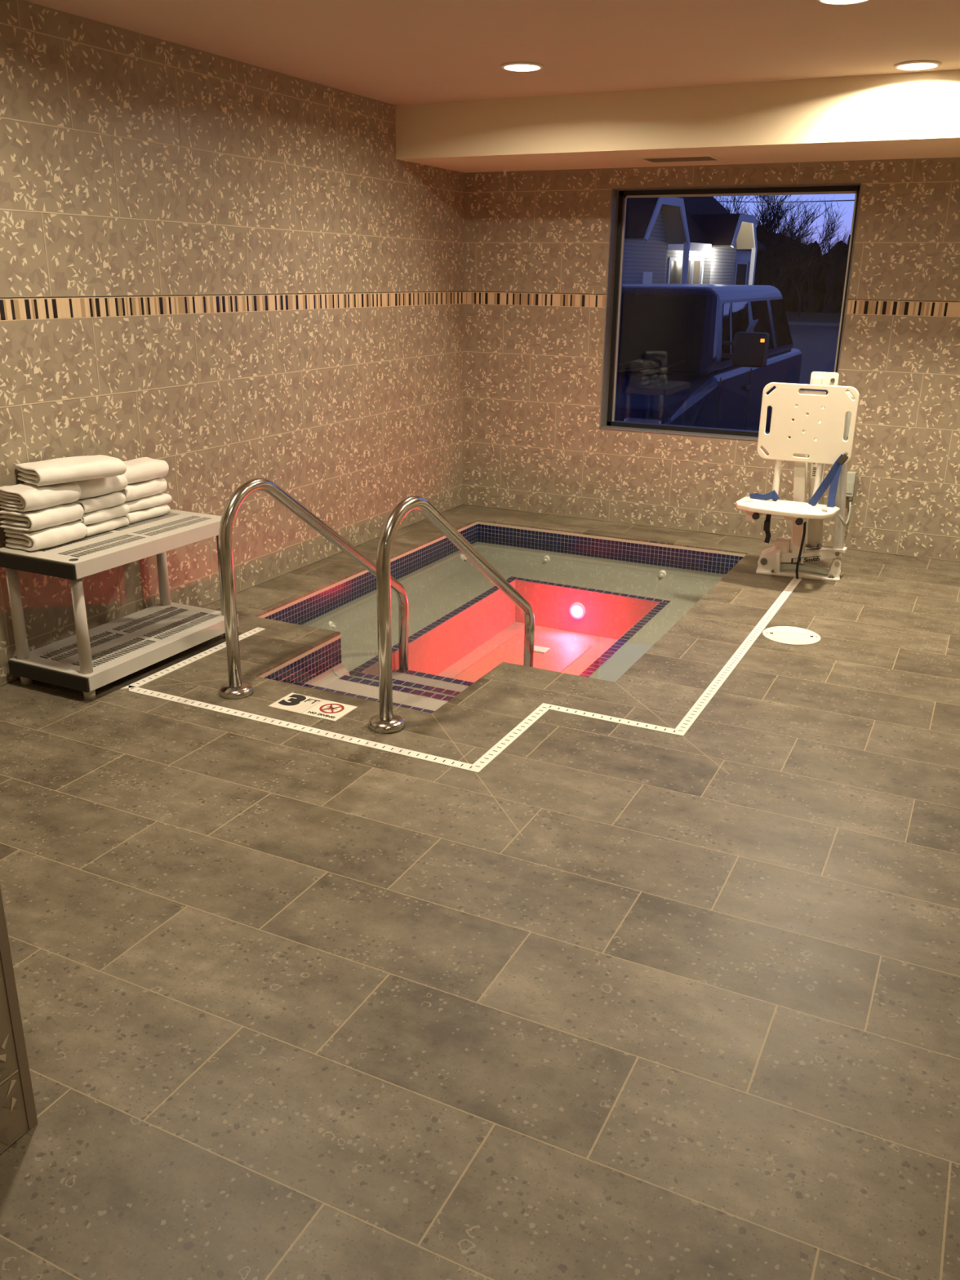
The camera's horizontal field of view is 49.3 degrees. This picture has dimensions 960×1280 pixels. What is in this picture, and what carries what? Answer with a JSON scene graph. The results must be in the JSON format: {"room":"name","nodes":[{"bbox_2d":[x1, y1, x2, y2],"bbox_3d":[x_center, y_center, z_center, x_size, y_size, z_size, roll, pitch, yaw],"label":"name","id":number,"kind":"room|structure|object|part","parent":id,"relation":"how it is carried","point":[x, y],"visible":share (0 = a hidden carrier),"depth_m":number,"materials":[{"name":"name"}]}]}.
{"room":"indoor hot tub room","nodes":[
{"label":"indoor hot tub room","id":0,"kind":"room"},
{"bbox_2d":[0,955,28,1155],"bbox_3d":[-1.496,0.104,0.520,0.156,2.650,2.603,10,21,24],"label":"wall","id":1,"kind":"structure","parent":0,"point":[13,1117],"depth_m":1.95,"materials":[{"name":"brown tile"}]},
{"bbox_2d":[0,0,465,686],"bbox_3d":[-1.367,-1.418,4.894,0.152,2.650,5.777,10,21,24],"label":"wall","id":2,"kind":"structure","parent":0,"point":[133,164],"depth_m":4.92,"materials":[{"name":"brown tile"}]},
{"bbox_2d":[0,291,463,320],"bbox_3d":[-1.342,-1.514,4.730,0.001,0.078,5.576,10,21,24],"label":"trim","id":3,"kind":"structure","parent":2,"relation":"attached to","point":[36,308],"depth_m":4.81,"materials":[{"name":"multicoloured tile"}]},
{"bbox_2d":[0,504,959,1279],"bbox_3d":[-0.166,0.522,3.267,4.160,0.012,8.400,10,21,24],"label":"floor","id":4,"kind":"structure","parent":0,"point":[601,999],"depth_m":2.53,"materials":[{"name":"tile"}]},
{"bbox_2d":[0,509,238,700],"bbox_3d":[-1.475,-0.178,4.367,0.421,0.553,0.898,10,21,24],"label":"towel rack","id":5,"kind":"object","parent":4,"relation":"on","point":[87,660],"visible":0.9,"depth_m":4.18,"materials":[{"name":"grey plastic"}]},
{"bbox_3d":[-1.811,-0.064,4.107,0.047,0.500,0.047,10,21,24],"label":"leg","id":6,"kind":"part","parent":5,"relation":"part of","materials":[{"name":"grey plastic"}]},
{"bbox_3d":[-1.669,-0.279,3.915,0.416,0.056,0.016,10,21,24],"label":"panel","id":7,"kind":"part","parent":5,"relation":"part of","materials":[{"name":"black plastic"}]},
{"bbox_2d":[3,520,87,551],"bbox_3d":[-1.688,-0.413,4.076,0.187,0.074,0.265,11,22,26],"label":"folded towel","id":8,"kind":"object","parent":5,"relation":"on","point":[61,534],"visible":0.91,"depth_m":4.00,"materials":[{"name":"white fabric"}]},
{"bbox_2d":[0,502,84,531],"bbox_3d":[-1.696,-0.484,4.052,0.186,0.073,0.266,10,21,24],"label":"folded towel","id":9,"kind":"object","parent":8,"relation":"on","point":[34,520],"visible":0.9,"depth_m":3.97,"materials":[{"name":"white fabric"}]},
{"bbox_2d":[0,481,81,511],"bbox_3d":[-1.696,-0.560,4.032,0.182,0.083,0.265,11,22,27],"label":"folded towel","id":10,"kind":"object","parent":9,"relation":"on","point":[24,497],"visible":0.97,"depth_m":3.96,"materials":[{"name":"white fabric"}]},
{"bbox_3d":[-1.675,0.140,4.061,0.416,0.056,0.016,10,21,24],"label":"panel","id":11,"kind":"part","parent":5,"relation":"part of","materials":[{"name":"black plastic"}]},
{"bbox_3d":[-1.506,-0.011,3.966,0.047,0.500,0.047,10,21,24],"label":"leg","id":12,"kind":"part","parent":5,"relation":"part of","materials":[{"name":"grey plastic"}]},
{"bbox_2d":[84,516,128,536],"bbox_3d":[-1.593,-0.475,4.303,0.174,0.044,0.250,9,21,23],"label":"folded towel","id":13,"kind":"object","parent":5,"relation":"on","point":[116,522],"visible":0.57,"depth_m":4.27,"materials":[{"name":"white fabric"}]},
{"bbox_2d":[75,504,129,524],"bbox_3d":[-1.585,-0.521,4.290,0.174,0.048,0.251,11,22,26],"label":"folded towel","id":14,"kind":"object","parent":13,"relation":"on","point":[104,514],"visible":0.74,"depth_m":4.24,"materials":[{"name":"white fabric"}]},
{"bbox_2d":[71,491,125,513],"bbox_3d":[-1.588,-0.569,4.272,0.176,0.053,0.247,10,21,24],"label":"folded towel","id":15,"kind":"object","parent":14,"relation":"on","point":[113,499],"visible":0.65,"depth_m":4.23,"materials":[{"name":"white fabric"}]},
{"bbox_2d":[75,474,128,499],"bbox_3d":[-1.583,-0.635,4.253,0.178,0.084,0.247,12,22,28],"label":"folded towel","id":16,"kind":"object","parent":15,"relation":"on","point":[98,486],"visible":0.55,"depth_m":4.20,"materials":[{"name":"white fabric"}]},
{"bbox_2d":[15,454,126,485],"bbox_3d":[-1.603,-0.670,4.108,0.218,0.068,0.368,18,25,40],"label":"folded towel","id":17,"kind":"object","parent":16,"relation":"on","point":[66,469],"visible":1,"depth_m":4.04,"materials":[{"name":"white fabric"}]},
{"bbox_2d":[121,503,170,524],"bbox_3d":[-1.481,-0.553,4.526,0.160,0.047,0.276,10,21,24],"label":"folded towel","id":18,"kind":"object","parent":5,"relation":"on","point":[135,516],"visible":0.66,"depth_m":4.49,"materials":[{"name":"white fabric"}]},
{"bbox_2d":[120,493,172,511],"bbox_3d":[-1.479,-0.599,4.516,0.151,0.047,0.271,11,22,27],"label":"folded towel","id":19,"kind":"object","parent":18,"relation":"on","point":[159,499],"visible":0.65,"depth_m":4.49,"materials":[{"name":"white fabric"}]},
{"bbox_2d":[116,477,167,501],"bbox_3d":[-1.479,-0.651,4.491,0.158,0.066,0.274,9,21,23],"label":"folded towel","id":20,"kind":"object","parent":19,"relation":"on","point":[132,491],"visible":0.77,"depth_m":4.45,"materials":[{"name":"white fabric"}]},
{"bbox_2d":[123,457,168,484],"bbox_3d":[-1.474,-0.723,4.474,0.161,0.080,0.275,12,22,29],"label":"folded towel","id":21,"kind":"object","parent":20,"relation":"on","point":[143,468],"visible":0.7,"depth_m":4.45,"materials":[{"name":"white fabric"}]},
{"bbox_3d":[-1.453,-0.299,4.794,0.047,0.500,0.047,10,21,24],"label":"leg","id":22,"kind":"part","parent":5,"relation":"part of","materials":[{"name":"grey plastic"}]},
{"bbox_3d":[-1.140,-0.251,4.669,0.047,0.500,0.047,10,21,24],"label":"leg","id":23,"kind":"part","parent":5,"relation":"part of","materials":[{"name":"grey plastic"}]},
{"bbox_2d":[268,693,323,714],"bbox_3d":[-0.707,0.244,4.027,0.152,0.008,0.153,10,21,24],"label":"sign","id":24,"kind":"object","parent":4,"relation":"on","point":[292,702],"visible":1,"depth_m":4.02,"materials":[{"name":"white ceramic"}]},
{"bbox_2d":[301,699,357,721],"bbox_3d":[-0.570,0.268,3.963,0.152,0.008,0.153,10,21,24],"label":"sign","id":25,"kind":"object","parent":4,"relation":"on","point":[326,709],"visible":1,"depth_m":3.96,"materials":[{"name":"white ceramic"}]},
{"bbox_2d":[120,577,801,773],"bbox_3d":[0.181,-0.073,4.967,2.105,0.003,2.982,10,21,24],"label":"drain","id":26,"kind":"object","parent":4,"relation":"on","point":[685,724],"visible":0.98,"depth_m":3.95,"materials":[{"name":"white plastic"}]},
{"bbox_2d":[258,521,746,713],"bbox_3d":[0.121,0.104,5.541,1.839,0.690,3.066,10,21,24],"label":"pool","id":27,"kind":"object","parent":4,"relation":"in","point":[439,581],"visible":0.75,"depth_m":6.28,"materials":[{"name":"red liquid"}]},
{"bbox_2d":[218,477,408,699],"bbox_3d":[-0.677,-0.201,4.572,0.134,1.154,1.396,10,21,24],"label":"handrail","id":28,"kind":"object","parent":27,"relation":"on","point":[235,689],"visible":1,"depth_m":4.06,"materials":[{"name":"silver metal"}]},
{"bbox_2d":[368,495,534,733],"bbox_3d":[-0.060,-0.093,4.287,0.134,1.154,1.396,10,21,24],"label":"handrail","id":29,"kind":"object","parent":27,"relation":"on","point":[385,722],"visible":1,"depth_m":3.77,"materials":[{"name":"silver metal"}]},
{"bbox_3d":[0.170,0.182,5.826,0.487,0.001,1.271,10,21,24],"label":"ribbed panel","id":30,"kind":"part","parent":27,"relation":"part of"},
{"bbox_2d":[569,602,586,618],"bbox_3d":[0.602,-0.179,6.463,0.112,0.112,0.025,10,21,24],"label":"underwater light","id":31,"kind":"object","parent":27,"relation":"attached to","point":[577,610],"visible":1,"depth_m":6.45,"materials":[{"name":"white glass"}]},
{"bbox_2d":[762,626,820,645],"bbox_3d":[1.449,-0.022,4.867,0.262,0.006,0.262,10,21,24],"label":"skimmer cover","id":32,"kind":"object","parent":4,"relation":"on","point":[789,635],"visible":1,"depth_m":4.86,"materials":[{"name":"white plastic"}]},
{"bbox_2d":[735,371,859,581],"bbox_3d":[1.711,-0.871,5.644,0.567,1.104,0.567,10,21,24],"label":"lift","id":33,"kind":"object","parent":4,"relation":"on","point":[823,427],"visible":1,"depth_m":5.58,"materials":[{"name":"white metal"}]},
{"bbox_3d":[1.632,-0.705,5.592,0.520,0.026,0.302,12,22,29],"label":"seat","id":34,"kind":"part","parent":33,"relation":"part of","materials":[{"name":"beige plastic"}]},
{"bbox_3d":[1.805,-0.389,5.927,0.450,0.012,0.235,7,20,18],"label":"plate","id":35,"kind":"part","parent":33,"relation":"part of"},
{"bbox_3d":[1.836,-0.405,5.879,0.285,0.046,0.060,7,20,18],"label":"arm","id":36,"kind":"part","parent":33,"relation":"part of","materials":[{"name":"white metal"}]},
{"bbox_3d":[1.730,-1.145,5.535,0.490,0.405,0.018,10,21,24],"label":"backrest","id":37,"kind":"part","parent":33,"relation":"part of","materials":[{"name":"beige plastic"}]},
{"bbox_3d":[1.849,-0.484,5.850,0.337,0.107,0.094,7,20,18],"label":"arm","id":38,"kind":"part","parent":33,"relation":"part of"},
{"bbox_3d":[1.837,-0.935,5.681,0.064,0.115,0.010,10,21,24],"label":"label plate","id":39,"kind":"part","parent":33,"relation":"part of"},
{"bbox_3d":[1.956,-0.894,5.661,0.120,0.815,0.059,10,21,24],"label":"post","id":40,"kind":"part","parent":33,"relation":"part of","materials":[{"name":"metal"}]},
{"bbox_3d":[1.948,-0.656,5.657,0.085,0.096,0.025,4,19,9],"label":"hand control cord","id":41,"kind":"part","parent":33,"relation":"part of","materials":[{"name":"white plastic"}]},
{"bbox_2d":[23,0,959,105],"bbox_3d":[-0.121,-1.889,2.450,4.260,0.120,8.550,10,21,24],"label":"ceiling","id":42,"kind":"structure","parent":0,"point":[395,52],"depth_m":4.26,"materials":[{"name":"beige paint"}]},
{"bbox_2d":[500,62,543,71],"bbox_3d":[0.194,-2.642,4.827,0.200,0.012,0.200,10,21,24],"label":"recessed light","id":43,"kind":"object","parent":42,"relation":"in","point":[513,66],"visible":1,"depth_m":4.79,"materials":[{"name":"white glass"}]},
{"bbox_2d":[395,69,959,173],"bbox_3d":[1.483,-2.751,5.600,3.960,0.282,0.884,10,21,24],"label":"ceiling beam","id":44,"kind":"structure","parent":42,"relation":"attached to","point":[904,115],"depth_m":5.40,"materials":[{"name":"beige paint"}]},
{"bbox_2d":[501,169,508,176],"bbox_3d":[0.157,-2.957,6.624,0.044,0.037,0.043,10,21,24],"label":"sprinkler","id":45,"kind":"object","parent":44,"relation":"attached to","point":[504,171],"visible":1,"depth_m":6.62,"materials":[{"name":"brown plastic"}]},
{"bbox_2d":[637,155,723,163],"bbox_3d":[1.123,-2.693,5.857,0.420,0.006,0.260,10,21,24],"label":"ceiling vent","id":46,"kind":"object","parent":44,"relation":"attached to","point":[694,157],"visible":1,"depth_m":5.84,"materials":[{"name":"beige metal"}]},
{"bbox_2d":[644,156,716,162],"bbox_3d":[1.121,-2.692,5.853,0.380,0.004,0.200,10,21,24],"label":"grille","id":47,"kind":"object","parent":46,"relation":"attached to","point":[650,159],"depth_m":5.85,"materials":[{"name":"beige metal"}]},
{"bbox_2d":[816,0,869,4],"bbox_3d":[1.245,-2.185,3.558,0.200,0.012,0.200,10,21,24],"label":"recessed light","id":48,"kind":"object","parent":42,"relation":"in","point":[826,2],"visible":1,"depth_m":3.60,"materials":[{"name":"white glass"}]},
{"bbox_2d":[893,60,941,70],"bbox_3d":[1.954,-2.564,4.673,0.200,0.012,0.200,10,21,24],"label":"recessed light","id":49,"kind":"object","parent":42,"relation":"in","point":[916,64],"visible":1,"depth_m":4.64,"materials":[{"name":"white glass"}]},
{"bbox_2d":[462,157,959,562],"bbox_3d":[1.709,-1.903,6.410,4.260,2.650,0.202,10,21,24],"label":"wall","id":50,"kind":"structure","parent":0,"point":[534,441],"depth_m":6.63,"materials":[{"name":"brown tile"}]},
{"bbox_2d":[463,291,606,307],"bbox_3d":[0.348,-2.241,6.886,1.019,0.078,0.001,10,21,24],"label":"trim","id":51,"kind":"structure","parent":50,"relation":"attached to","point":[470,298],"depth_m":6.88,"materials":[{"name":"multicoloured tile"}]},
{"bbox_2d":[600,182,861,440],"bbox_3d":[1.506,-2.008,6.472,1.472,1.467,0.194,10,21,24],"label":"window","id":52,"kind":"structure","parent":50,"relation":"in","point":[620,196],"depth_m":6.62,"materials":[{"name":"black metal"}]},
{"bbox_2d":[845,471,856,524],"bbox_3d":[2.208,-0.842,6.314,0.055,0.333,0.143,15,24,35],"label":"remote control","id":53,"kind":"object","parent":50,"relation":"attached to","point":[851,476],"visible":0.74,"depth_m":6.30,"materials":[{"name":"white plastic"}]},
{"bbox_2d":[845,299,959,317],"bbox_3d":[2.784,-1.816,5.762,1.468,0.078,0.001,10,21,24],"label":"trim","id":54,"kind":"structure","parent":50,"relation":"attached to","point":[853,307],"depth_m":5.94,"materials":[{"name":"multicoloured tile"}]},
{"label":"outside","id":55,"kind":"structure","parent":0,"visible":0},
{"bbox_2d":[789,324,839,395],"bbox_3d":[19.816,-13.560,46.019,80.000,0.100,89.790,10,21,24],"label":"ground","id":56,"kind":"structure","parent":55,"point":[817,344],"depth_m":33.35,"materials":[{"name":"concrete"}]},
{"bbox_2d":[622,196,766,284],"bbox_3d":[2.527,-14.110,36.385,8.810,6.900,23.000,13,23,32],"label":"house","id":57,"kind":"structure","parent":56,"relation":"on","point":[673,240],"depth_m":37.96,"materials":[{"name":"grey"}]},
{"bbox_3d":[5.597,-11.280,35.392,0.040,2.210,0.700,13,23,32],"label":"door","id":58,"kind":"part","parent":57,"relation":"part of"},
{"bbox_3d":[6.078,-12.170,34.471,0.160,4.510,3.470,13,23,32],"label":"gable trim","id":59,"kind":"part","parent":57,"relation":"part of","materials":[{"name":"wood"}]},
{"bbox_3d":[7.086,-12.706,38.086,0.020,2.050,0.950,13,23,32],"label":"pane","id":60,"kind":"part","parent":57,"relation":"part of","materials":[{"name":"grey glass"}]},
{"bbox_3d":[7.712,-12.703,38.423,0.100,2.960,0.100,13,23,32],"label":"porch post","id":61,"kind":"part","parent":57,"relation":"part of","materials":[{"name":"white wood"}]},
{"bbox_2d":[688,250,696,255],"bbox_3d":[7.590,-13.978,37.760,0.180,0.160,0.620,13,23,32],"label":"porch light","id":62,"kind":"object","parent":57,"relation":"attached to","point":[691,253],"depth_m":37.72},
{"bbox_3d":[8.209,-13.024,39.726,0.020,2.600,2.350,13,23,32],"label":"pane","id":63,"kind":"part","parent":57,"relation":"part of","materials":[{"name":"beige glass"}]},
{"bbox_2d":[695,251,706,256],"bbox_3d":[8.116,-14.226,38.492,0.180,0.160,0.750,13,23,32],"label":"porch light","id":64,"kind":"object","parent":57,"relation":"attached to","point":[698,253],"depth_m":38.36,"materials":[{"name":"white glass"}]},
{"bbox_3d":[8.218,-12.942,39.127,0.100,2.960,0.100,13,23,32],"label":"porch post","id":65,"kind":"part","parent":57,"relation":"part of","materials":[{"name":"white wood"}]},
{"bbox_2d":[706,251,711,256],"bbox_3d":[8.684,-14.493,39.283,0.180,0.160,0.570,13,23,32],"label":"porch light","id":66,"kind":"object","parent":57,"relation":"attached to","point":[708,254],"depth_m":39.06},
{"bbox_3d":[10.714,-14.320,43.169,0.020,2.250,1.050,13,23,32],"label":"pane","id":67,"kind":"part","parent":57,"relation":"part of","materials":[{"name":"black glass"}]},
{"bbox_3d":[9.929,-13.884,39.865,0.160,4.300,2.600,13,23,32],"label":"gable trim","id":68,"kind":"part","parent":57,"relation":"part of","materials":[{"name":"white wood"}]},
{"bbox_2d":[614,284,802,431],"bbox_3d":[1.976,-2.829,11.375,2.660,1.960,5.800,10,21,24],"label":"vehicle","id":69,"kind":"object","parent":56,"relation":"on","point":[699,355],"visible":0.3,"depth_m":10.07,"materials":[{"name":"blue paint"}]},
{"bbox_3d":[2.360,-2.674,9.849,0.160,0.040,0.060,10,21,24],"label":"mirror arm","id":70,"kind":"part","parent":69,"relation":"part of","materials":[{"name":"black rubber"}]},
{"bbox_3d":[2.361,-2.783,9.811,0.160,0.030,0.060,10,21,24],"label":"mirror arm","id":71,"kind":"part","parent":69,"relation":"part of","materials":[{"name":"black rubber"}]},
{"bbox_3d":[2.731,-2.580,10.689,0.040,0.040,0.200,10,21,24],"label":"door handle","id":72,"kind":"part","parent":69,"relation":"part of","materials":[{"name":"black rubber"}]},
{"bbox_2d":[732,331,769,367],"bbox_3d":[2.527,-2.710,9.762,0.300,0.310,0.160,10,21,24],"label":"mirror","id":73,"kind":"object","parent":69,"relation":"attached to","point":[750,349],"depth_m":9.69,"materials":[{"name":"black plastic"}]},
{"bbox_2d":[714,194,823,284],"bbox_3d":[12.620,-17.957,47.498,5.458,7.051,5.741,5,20,11],"label":"bare tree","id":74,"kind":"object","parent":56,"relation":"on","point":[771,220],"visible":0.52,"depth_m":46.89,"materials":[{"name":"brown plant"}]},
{"bbox_2d":[786,311,840,323],"bbox_3d":[30.165,-20.395,65.856,80.000,0.030,43.000,10,21,24],"label":"lawn","id":75,"kind":"structure","parent":56,"relation":"on","point":[834,317],"depth_m":59.31,"materials":[{"name":"green plant"}]},
{"bbox_2d":[751,195,846,290],"bbox_3d":[15.459,-20.003,53.566,5.686,6.997,4.753,-11,22,-30],"label":"bare tree","id":76,"kind":"object","parent":75,"relation":"on","point":[792,238],"visible":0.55,"depth_m":52.94,"materials":[{"name":"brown plant"}]},
{"bbox_2d":[754,231,850,313],"bbox_3d":[36.578,-24.552,62.495,65.780,10.262,7.713,10,21,24],"label":"trees","id":77,"kind":"object","parent":75,"relation":"on","point":[820,294],"visible":0.16,"depth_m":68.65,"materials":[{"name":"brown plant"}]},
{"bbox_2d":[766,200,850,316],"bbox_3d":[18.778,-21.612,59.318,5.838,6.338,4.150,14,23,33],"label":"bare tree","id":78,"kind":"object","parent":75,"relation":"on","point":[800,295],"visible":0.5,"depth_m":58.77,"materials":[{"name":"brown plant"}]},
{"bbox_2d":[815,235,848,287],"bbox_3d":[19.477,-19.455,54.817,3.882,5.245,3.859,-14,24,-37],"label":"bare tree","id":79,"kind":"object","parent":75,"relation":"on","point":[836,271],"visible":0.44,"depth_m":54.70,"materials":[{"name":"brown plant"}]},
{"bbox_2d":[788,321,839,326],"bbox_3d":[20.590,-14.174,47.462,80.000,0.130,0.300,10,21,24],"label":"kerb","id":80,"kind":"object","parent":56,"relation":"on","point":[789,322],"depth_m":49.50,"materials":[{"name":"concrete"}]},
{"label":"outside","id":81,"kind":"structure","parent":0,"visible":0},
{"bbox_2d":[717,200,854,203],"bbox_3d":[10.511,-11.899,28.163,0.032,1.786,31.266,0,19,-3],"label":"power cable","id":82,"kind":"object","parent":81,"point":[830,200],"visible":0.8,"depth_m":33.99,"materials":[{"name":"black rubber"}]},
{"bbox_3d":[-1.822,-0.412,1.987,2.055,2.650,0.143,10,21,24],"label":"wall","id":83,"kind":"structure","parent":0,"visible":0},
{"bbox_2d":[0,887,37,1130],"bbox_3d":[-0.860,-0.233,1.619,0.032,2.480,0.020,10,21,24],"label":"trim","id":84,"kind":"structure","parent":83,"relation":"attached to","point":[5,950],"depth_m":1.94,"materials":[{"name":"brown wood"}]}
]}

